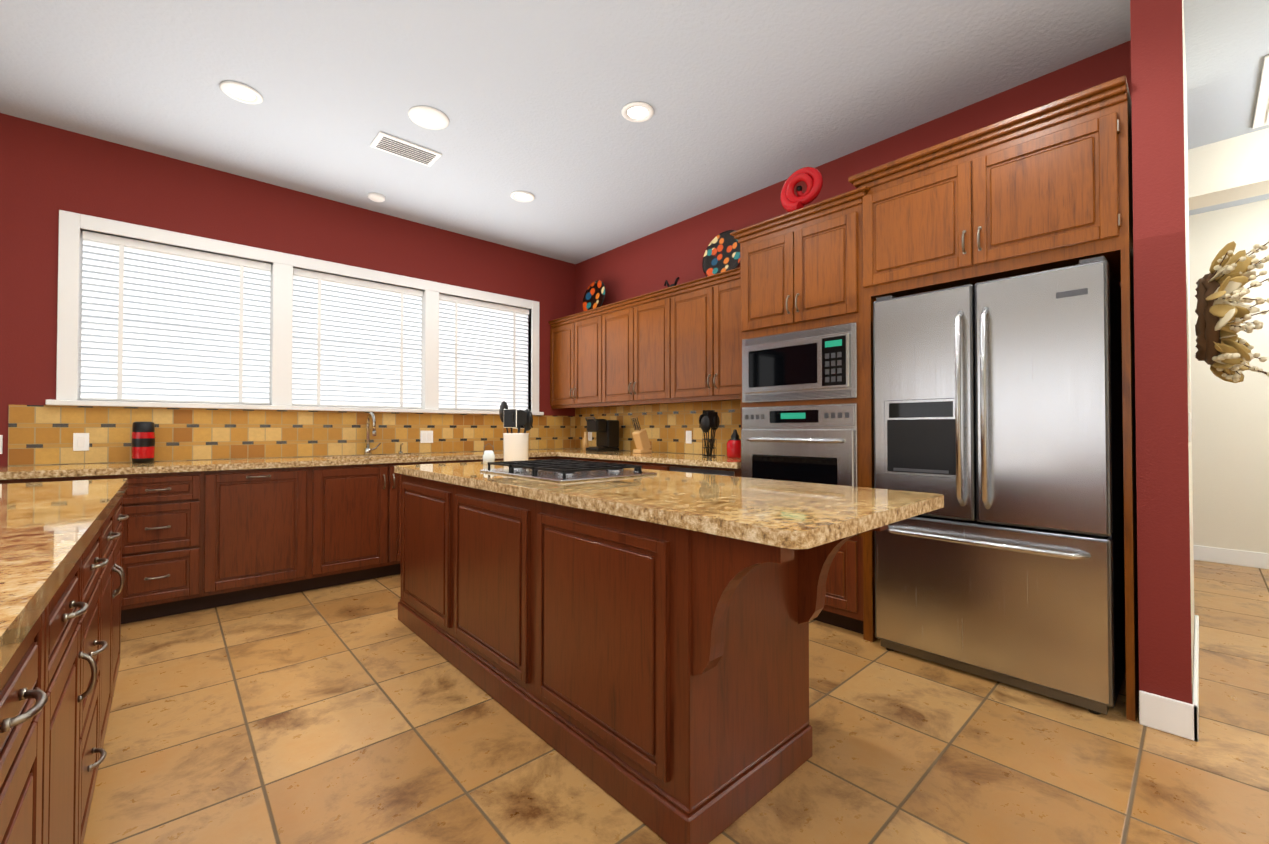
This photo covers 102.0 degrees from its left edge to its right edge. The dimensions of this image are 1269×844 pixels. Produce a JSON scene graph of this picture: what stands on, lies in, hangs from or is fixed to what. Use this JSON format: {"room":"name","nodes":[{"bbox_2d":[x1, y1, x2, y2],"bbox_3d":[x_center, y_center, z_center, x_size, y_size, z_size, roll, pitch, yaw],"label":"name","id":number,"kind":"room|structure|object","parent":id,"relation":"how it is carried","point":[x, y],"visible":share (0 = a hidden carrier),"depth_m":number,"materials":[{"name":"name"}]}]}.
{"room":"kitchen","nodes":[
{"label":"kitchen","id":0,"kind":"room"},
{"bbox_2d":[0,113,575,465],"bbox_3d":[-3.321,-0.323,3.602,7.300,3.050,0.150,1,-1,-42],"label":"wall","id":1,"kind":"structure","parent":0,"point":[47,173],"depth_m":3.60,"materials":[{"name":"red paint"}]},
{"bbox_2d":[0,435,2,453],"bbox_3d":[-3.822,0.134,3.033,0.115,0.114,0.008,1,-1,-42],"label":"outlet","id":2,"kind":"object","parent":1,"relation":"attached to","point":[1,441],"visible":1,"depth_m":3.07,"materials":[{"name":"white plastic"}]},
{"bbox_2d":[8,405,574,465],"bbox_3d":[-2.219,0.098,4.487,4.168,0.368,0.012,1,-1,-42],"label":"tile backsplash","id":3,"kind":"structure","parent":1,"relation":"attached to","point":[40,434],"depth_m":3.85,"materials":[{"name":"tile"}]},
{"bbox_2d":[73,433,88,450],"bbox_3d":[-3.532,0.127,3.279,0.070,0.114,0.008,1,-1,-42],"label":"electrical outlet","id":4,"kind":"object","parent":3,"relation":"attached to","point":[80,441],"visible":1,"depth_m":3.28,"materials":[{"name":"white plastic"}]},
{"bbox_2d":[420,431,432,442],"bbox_3d":[-1.918,0.137,4.744,0.115,0.114,0.008,1,-1,-42],"label":"electrical outlet","id":5,"kind":"object","parent":3,"relation":"attached to","point":[426,436],"visible":1,"depth_m":4.74,"materials":[{"name":"white plastic"}]},
{"bbox_2d":[45,210,543,414],"bbox_3d":[-2.368,-0.702,4.439,3.570,1.230,0.200,1,-1,-42],"label":"window","id":6,"kind":"structure","parent":1,"relation":"in","point":[69,319],"depth_m":3.98,"materials":[{"name":"white wood"}]},
{"bbox_2d":[80,230,528,410],"bbox_3d":[-2.371,-0.676,4.443,3.294,1.099,0.060,1,-1,-42],"label":"window blinds","id":7,"kind":"object","parent":6,"relation":"attached to","point":[161,370],"visible":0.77,"depth_m":3.96,"materials":[{"name":"white plastic"}]},
{"bbox_2d":[0,0,1268,263],"bbox_3d":[0.353,-1.900,1.995,10.550,0.060,8.000,1,-1,-42],"label":"ceiling","id":8,"kind":"structure","parent":0,"point":[742,98],"depth_m":2.83,"materials":[{"name":"grey paint"}]},
{"bbox_2d":[219,81,262,103],"bbox_3d":[-2.212,-1.851,2.893,0.196,0.011,0.196,1,-1,-42],"label":"recessed light","id":9,"kind":"object","parent":8,"relation":"in","point":[241,92],"visible":1,"depth_m":2.89,"materials":[{"name":"white"}]},
{"bbox_2d":[368,192,384,201],"bbox_3d":[-2.101,-1.825,4.183,0.130,0.029,0.130,1,-1,-42],"label":"recessed light","id":10,"kind":"object","parent":8,"relation":"attached to","point":[375,197],"visible":1,"depth_m":4.15,"materials":[{"name":"white"}]},
{"bbox_2d":[370,131,441,166],"bbox_3d":[-1.547,-1.842,3.484,0.400,0.015,0.220,1,-1,-42],"label":"ceiling vent","id":11,"kind":"object","parent":8,"relation":"in","point":[391,144],"visible":1,"depth_m":3.46,"materials":[{"name":"white metal"}]},
{"bbox_2d":[408,106,449,129],"bbox_3d":[-1.252,-1.847,3.130,0.236,0.013,0.236,1,-1,-42],"label":"recessed light","id":12,"kind":"object","parent":8,"relation":"attached to","point":[427,117],"visible":1,"depth_m":3.11,"materials":[{"name":"white plastic"}]},
{"bbox_2d":[510,191,534,201],"bbox_3d":[-0.912,-1.834,4.183,0.196,0.011,0.196,1,-1,-42],"label":"recessed light","id":13,"kind":"object","parent":8,"relation":"in","point":[522,196],"visible":1,"depth_m":4.18,"materials":[{"name":"white"}]},
{"bbox_2d":[621,102,653,121],"bbox_3d":[0.019,-1.849,3.069,0.196,0.011,0.196,1,-1,-42],"label":"recessed light","id":14,"kind":"object","parent":8,"relation":"in","point":[637,111],"visible":0.98,"depth_m":3.06,"materials":[{"name":"white plastic"}]},
{"bbox_2d":[1188,128,1268,209],"bbox_3d":[4.048,-1.686,3.390,0.300,0.329,5.100,1,-1,-42],"label":"beam","id":15,"kind":"structure","parent":8,"relation":"attached to","point":[1229,170],"depth_m":3.37,"materials":[{"name":"beige paint"}]},
{"bbox_2d":[1252,55,1268,128],"bbox_3d":[3.766,-1.851,2.676,0.920,0.017,0.660,1,-1,-42],"label":"trim","id":16,"kind":"structure","parent":8,"relation":"attached to","point":[1261,116],"depth_m":2.95,"materials":[{"name":"white"}]},
{"bbox_2d":[83,560,1268,843],"bbox_3d":[0.353,1.205,1.954,10.550,0.050,8.000,1,-1,-42],"label":"floor","id":17,"kind":"structure","parent":0,"point":[355,712],"depth_m":1.84,"materials":[{"name":"tile"}]},
{"bbox_2d":[0,582,67,843],"bbox_3d":[-1.269,0.713,0.282,1.193,0.889,0.546,1,-1,-42],"label":"base cabinet","id":18,"kind":"object","parent":17,"relation":"on","point":[32,690],"depth_m":0.79,"materials":[{"name":"brown wood"}]},
{"bbox_2d":[0,478,127,677],"bbox_3d":[-1.101,0.245,0.078,1.258,0.040,4.940,1,-1,-42],"label":"countertop","id":19,"kind":"structure","parent":18,"relation":"on","point":[46,528],"depth_m":1.06,"materials":[{"name":"beige stone"}]},
{"bbox_2d":[0,476,115,483],"bbox_3d":[-3.382,0.749,3.009,0.470,0.889,0.616,1,-1,-42],"label":"base cabinet","id":20,"kind":"object","parent":17,"relation":"on","point":[54,478],"depth_m":2.83,"materials":[{"name":"brown wood"}]},
{"bbox_2d":[64,546,91,843],"bbox_3d":[-1.554,0.717,0.596,1.193,0.889,0.546,1,-1,-42],"label":"base cabinet","id":21,"kind":"object","parent":17,"relation":"on","point":[78,592],"depth_m":1.16,"materials":[{"name":"brown wood"}]},
{"bbox_2d":[88,518,111,816],"bbox_3d":[-1.900,0.722,0.977,1.193,0.889,0.607,1,-1,-42],"label":"base cabinet","id":22,"kind":"object","parent":17,"relation":"on","point":[102,548],"depth_m":1.52,"materials":[{"name":"brown wood"}]},
{"bbox_2d":[108,498,127,718],"bbox_3d":[-2.394,0.729,1.522,1.193,0.889,0.985,1,-1,-42],"label":"base cabinet","id":23,"kind":"object","parent":17,"relation":"on","point":[115,587],"depth_m":1.97,"materials":[{"name":"brown wood"}]},
{"bbox_2d":[116,472,219,623],"bbox_3d":[-3.059,0.753,3.303,0.535,0.889,0.616,1,-1,-42],"label":"base cabinet","id":24,"kind":"object","parent":17,"relation":"on","point":[197,535],"depth_m":3.12,"materials":[{"name":"brown wood"}]},
{"bbox_2d":[0,448,585,479],"bbox_3d":[-2.019,0.300,4.240,4.196,0.040,0.636,1,-1,-42],"label":"countertop","id":25,"kind":"structure","parent":24,"relation":"on","point":[28,472],"depth_m":3.36,"materials":[{"name":"beige stone"}]},
{"bbox_2d":[131,422,154,462],"bbox_3d":[-3.235,0.133,3.383,0.112,0.270,0.112,1,-1,-42],"label":"jar","id":26,"kind":"object","parent":25,"relation":"on","point":[143,443],"visible":0.98,"depth_m":3.34,"materials":[{"name":"black plastic"}]},
{"bbox_2d":[364,412,380,454],"bbox_3d":[-2.186,0.099,4.338,0.133,0.362,0.225,1,-1,-42],"label":"faucet","id":27,"kind":"object","parent":25,"relation":"on","point":[367,451],"depth_m":4.36,"materials":[{"name":"silver metal"}]},
{"bbox_2d":[583,432,588,449],"bbox_3d":[-0.517,0.200,5.432,0.064,0.190,0.064,1,-1,-42],"label":"oil bottle","id":28,"kind":"object","parent":25,"relation":"on","point":[585,442],"visible":0.92,"depth_m":5.41,"materials":[{"name":"brown glass"}]},
{"bbox_2d":[220,468,323,605],"bbox_3d":[-2.669,0.757,3.657,0.653,0.889,0.616,1,-1,-42],"label":"base cabinet","id":29,"kind":"object","parent":17,"relation":"on","point":[272,519],"depth_m":3.46,"materials":[{"name":"brown wood"}]},
{"bbox_2d":[324,460,463,587],"bbox_3d":[-2.070,0.765,4.200,1.115,0.889,0.616,1,-1,-42],"label":"base cabinet","id":30,"kind":"object","parent":17,"relation":"on","point":[362,502],"depth_m":3.83,"materials":[{"name":"brown wood"}]},
{"bbox_2d":[464,456,555,461],"bbox_3d":[-1.378,0.773,4.829,1.055,0.889,0.616,1,-1,-42],"label":"base cabinet","id":31,"kind":"object","parent":17,"relation":"on","point":[529,457],"depth_m":4.83,"materials":[{"name":"brown wood"}]},
{"bbox_2d":[558,455,611,462],"bbox_3d":[-0.196,0.774,4.860,0.656,0.889,0.962,1,-1,-42],"label":"base cabinet","id":32,"kind":"object","parent":17,"relation":"on","point":[569,457],"depth_m":4.69,"materials":[{"name":"brown wood"}]},
{"bbox_2d":[612,459,663,470],"bbox_3d":[0.288,0.767,4.326,0.656,0.889,0.620,1,-1,-42],"label":"base cabinet","id":33,"kind":"object","parent":17,"relation":"on","point":[646,463],"depth_m":4.10,"materials":[{"name":"brown wood"}]},
{"bbox_2d":[398,475,890,843],"bbox_3d":[-0.314,0.740,2.361,0.658,0.889,2.610,1,-1,-42],"label":"kitchen island","id":34,"kind":"object","parent":17,"relation":"on","point":[633,639],"depth_m":1.66,"materials":[{"name":"brown wood"}]},
{"bbox_2d":[394,459,943,550],"bbox_3d":[-0.201,0.276,2.435,0.960,0.040,2.720,1,-1,-42],"label":"island countertop","id":35,"kind":"structure","parent":34,"relation":"on","point":[788,515],"depth_m":1.69,"materials":[{"name":"beige stone"}]},
{"bbox_2d":[483,443,494,463],"bbox_3d":[-0.926,0.200,3.264,0.076,0.132,0.074,1,-1,-42],"label":"jar","id":36,"kind":"object","parent":35,"relation":"on","point":[488,455],"visible":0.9,"depth_m":3.24,"materials":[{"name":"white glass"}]},
{"bbox_2d":[499,401,532,460],"bbox_3d":[-0.755,0.066,3.317,0.193,0.402,0.221,1,-1,-42],"label":"utensil crock","id":37,"kind":"object","parent":35,"relation":"on","point":[515,446],"visible":0.92,"depth_m":3.26,"materials":[{"name":"white ceramic"}]},
{"bbox_2d":[480,459,656,482],"bbox_3d":[-0.349,0.234,2.599,0.560,0.048,0.760,1,-1,-42],"label":"cooktop","id":38,"kind":"object","parent":35,"relation":"in","point":[549,470],"depth_m":2.45,"materials":[{"name":"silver metal"}]},
{"bbox_2d":[664,463,731,475],"bbox_3d":[0.712,0.761,3.860,0.656,0.889,0.640,1,-1,-42],"label":"base cabinet","id":39,"kind":"object","parent":17,"relation":"on","point":[701,468],"depth_m":3.66,"materials":[{"name":"brown wood"}]},
{"bbox_2d":[558,451,731,466],"bbox_3d":[0.213,0.302,4.407,0.666,0.040,2.112,1,-1,-42],"label":"countertop","id":40,"kind":"structure","parent":39,"relation":"on","point":[657,457],"depth_m":4.15,"materials":[{"name":"beige stone"}]},
{"bbox_2d":[585,417,618,451],"bbox_3d":[-0.330,0.122,5.131,0.308,0.337,0.200,1,-1,-42],"label":"coffee maker","id":41,"kind":"object","parent":40,"relation":"on","point":[607,434],"visible":1,"depth_m":5.08,"materials":[{"name":"black plastic"}]},
{"bbox_2d":[631,417,651,452],"bbox_3d":[0.058,0.121,4.754,0.182,0.329,0.110,1,-1,-42],"label":"knife block","id":42,"kind":"object","parent":40,"relation":"on","point":[641,439],"visible":1,"depth_m":4.72,"materials":[{"name":"brown wood"}]},
{"bbox_2d":[699,410,719,456],"bbox_3d":[0.604,0.089,4.141,0.157,0.373,0.158,1,-1,-42],"label":"utensil holder","id":43,"kind":"object","parent":40,"relation":"on","point":[708,419],"visible":1,"depth_m":4.10,"materials":[{"name":"black metal"}]},
{"bbox_2d":[727,429,740,457],"bbox_3d":[0.779,0.166,3.976,0.130,0.220,0.128,1,-1,-42],"label":"canister","id":44,"kind":"object","parent":40,"relation":"on","point":[734,446],"visible":0.92,"depth_m":3.92,"materials":[{"name":"red plastic"}]},
{"bbox_2d":[669,466,735,476],"bbox_3d":[0.456,0.711,3.638,0.080,0.762,0.595,1,-1,-42],"label":"dishwasher","id":45,"kind":"object","parent":39,"relation":"in","point":[713,470],"depth_m":3.61,"materials":[{"name":"silver metal"}]},
{"bbox_2d":[732,187,877,641],"bbox_3d":[1.214,-0.017,3.306,0.671,2.430,0.860,1,-1,-42],"label":"tall cabinet","id":46,"kind":"object","parent":17,"relation":"on","point":[774,333],"depth_m":3.01,"materials":[{"name":"brown wood"}]},
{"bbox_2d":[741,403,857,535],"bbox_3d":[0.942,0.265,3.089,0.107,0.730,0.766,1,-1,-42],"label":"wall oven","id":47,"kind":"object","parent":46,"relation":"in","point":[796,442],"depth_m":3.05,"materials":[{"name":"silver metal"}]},
{"bbox_2d":[742,322,857,402],"bbox_3d":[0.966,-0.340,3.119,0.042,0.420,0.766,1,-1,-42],"label":"microwave","id":48,"kind":"object","parent":46,"relation":"in","point":[815,363],"depth_m":3.06,"materials":[{"name":"silver metal"}]},
{"bbox_2d":[780,167,822,211],"bbox_3d":[1.035,-1.435,3.206,0.113,0.311,0.270,1,-1,-42],"label":"sculpture","id":49,"kind":"object","parent":46,"relation":"on","point":[811,178],"visible":0.92,"depth_m":3.18,"materials":[{"name":"red ceramic"}]},
{"bbox_2d":[873,256,1125,714],"bbox_3d":[1.793,0.263,2.572,0.753,1.850,0.920,1,-1,-42],"label":"refrigerator","id":50,"kind":"object","parent":17,"relation":"on","point":[998,414],"visible":0.98,"depth_m":2.28,"materials":[{"name":"silver metal"}]},
{"bbox_2d":[575,40,1130,455],"bbox_3d":[0.939,-0.315,4.229,0.150,3.050,4.650,1,-1,-42],"label":"wall","id":51,"kind":"structure","parent":0,"point":[653,262],"depth_m":3.93,"materials":[{"name":"red paint"}]},
{"bbox_2d":[549,311,595,408],"bbox_3d":[-0.481,-0.619,5.422,0.346,0.910,0.973,1,-1,-42],"label":"upper cabinet","id":52,"kind":"object","parent":51,"relation":"attached to","point":[572,341],"depth_m":5.34,"materials":[{"name":"brown wood"}]},
{"bbox_2d":[583,280,604,310],"bbox_3d":[-0.387,-1.295,5.436,0.120,0.380,0.380,14,-10,-41],"label":"decorative plate","id":53,"kind":"object","parent":52,"relation":"on","point":[594,296],"visible":0.81,"depth_m":5.43,"materials":[{"name":"multicoloured ceramic"}]},
{"bbox_2d":[596,291,668,406],"bbox_3d":[0.117,-0.628,4.764,0.346,0.910,1.029,1,-1,-42],"label":"upper cabinet","id":54,"kind":"object","parent":51,"relation":"attached to","point":[630,335],"depth_m":4.67,"materials":[{"name":"brown wood"}]},
{"bbox_2d":[575,400,740,455],"bbox_3d":[0.246,0.059,4.865,0.012,0.457,2.741,1,-1,-42],"label":"backsplash","id":55,"kind":"structure","parent":51,"relation":"attached to","point":[666,426],"depth_m":4.77,"materials":[{"name":"tile"}]},
{"bbox_2d":[588,432,591,440],"bbox_3d":[-0.491,0.149,5.660,0.008,0.114,0.070,1,-1,-42],"label":"electrical outlet","id":56,"kind":"object","parent":55,"relation":"attached to","point":[589,436],"visible":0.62,"depth_m":5.65,"materials":[{"name":"white plastic"}]},
{"bbox_2d":[686,431,691,443],"bbox_3d":[0.484,0.135,4.586,0.008,0.114,0.070,1,-1,-42],"label":"electrical outlet","id":57,"kind":"object","parent":55,"relation":"attached to","point":[688,436],"visible":1,"depth_m":4.58,"materials":[{"name":"white plastic"}]},
{"bbox_2d":[664,275,731,402],"bbox_3d":[0.715,-0.637,4.106,0.346,0.910,0.973,1,-1,-42],"label":"upper cabinet","id":58,"kind":"object","parent":51,"relation":"attached to","point":[697,316],"depth_m":4.08,"materials":[{"name":"brown wood"}]},
{"bbox_2d":[664,277,678,286],"bbox_3d":[0.326,-1.196,4.552,0.060,0.148,0.181,1,-1,-42],"label":"figurine","id":59,"kind":"object","parent":58,"relation":"on","point":[675,283],"visible":0.42,"depth_m":4.52,"materials":[{"name":"black plastic"}]},
{"bbox_2d":[702,230,739,276],"bbox_3d":[0.751,-1.331,4.173,0.120,0.420,0.420,14,-10,-41],"label":"decorative plate","id":60,"kind":"object","parent":58,"relation":"on","point":[722,253],"visible":0.83,"depth_m":4.17,"materials":[{"name":"multicoloured ceramic"}]},
{"bbox_2d":[856,87,1133,298],"bbox_3d":[1.829,-0.999,2.660,0.646,0.625,1.043,1,-1,-42],"label":"upper cabinet","id":61,"kind":"object","parent":51,"relation":"attached to","point":[1054,190],"depth_m":2.32,"materials":[{"name":"brown wood"}]},
{"bbox_2d":[1130,0,1194,703],"bbox_3d":[2.528,-0.339,2.436,1.350,3.050,0.141,1,-1,-42],"label":"wall","id":62,"kind":"structure","parent":0,"point":[1165,564],"depth_m":1.98,"materials":[{"name":"red paint"}]},
{"bbox_2d":[1188,412,1191,441],"bbox_3d":[2.152,0.020,1.989,0.070,0.114,0.008,1,-1,-42],"label":"outlet","id":63,"kind":"object","parent":62,"relation":"attached to","point":[1189,424],"visible":1,"depth_m":1.97,"materials":[{"name":"white plastic"}]},
{"bbox_2d":[1188,615,1198,741],"bbox_3d":[2.581,1.120,2.359,1.381,0.130,0.014,1,-1,-42],"label":"baseboard","id":64,"kind":"structure","parent":62,"relation":"attached to","point":[1193,708],"depth_m":1.99,"materials":[{"name":"white wood"}]},
{"bbox_2d":[1189,199,1268,552],"bbox_3d":[5.177,-0.313,4.397,0.150,3.050,5.100,1,-1,-42],"label":"wall","id":65,"kind":"structure","parent":0,"point":[1230,451],"depth_m":4.38,"materials":[{"name":"beige paint"}]},
{"bbox_2d":[1193,545,1268,568],"bbox_3d":[5.115,1.146,4.321,0.014,0.130,5.100,1,-1,-42],"label":"baseboard","id":66,"kind":"structure","parent":65,"relation":"attached to","point":[1201,553],"depth_m":4.36,"materials":[{"name":"white wood"}]},
{"bbox_2d":[1195,240,1268,382],"bbox_3d":[2.384,-0.426,2.070,0.188,0.535,0.582,-1,-1,42],"label":"wreath","id":67,"kind":"object","parent":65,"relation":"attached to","point":[1222,310],"visible":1,"depth_m":1.98,"materials":[{"name":"brown plant"}]},
{"label":"outside","id":68,"kind":"structure","parent":0,"visible":0},
{"bbox_2d":[81,245,523,377],"bbox_3d":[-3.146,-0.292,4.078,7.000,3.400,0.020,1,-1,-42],"label":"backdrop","id":69,"kind":"structure","parent":68,"point":[269,302],"depth_m":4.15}
]}

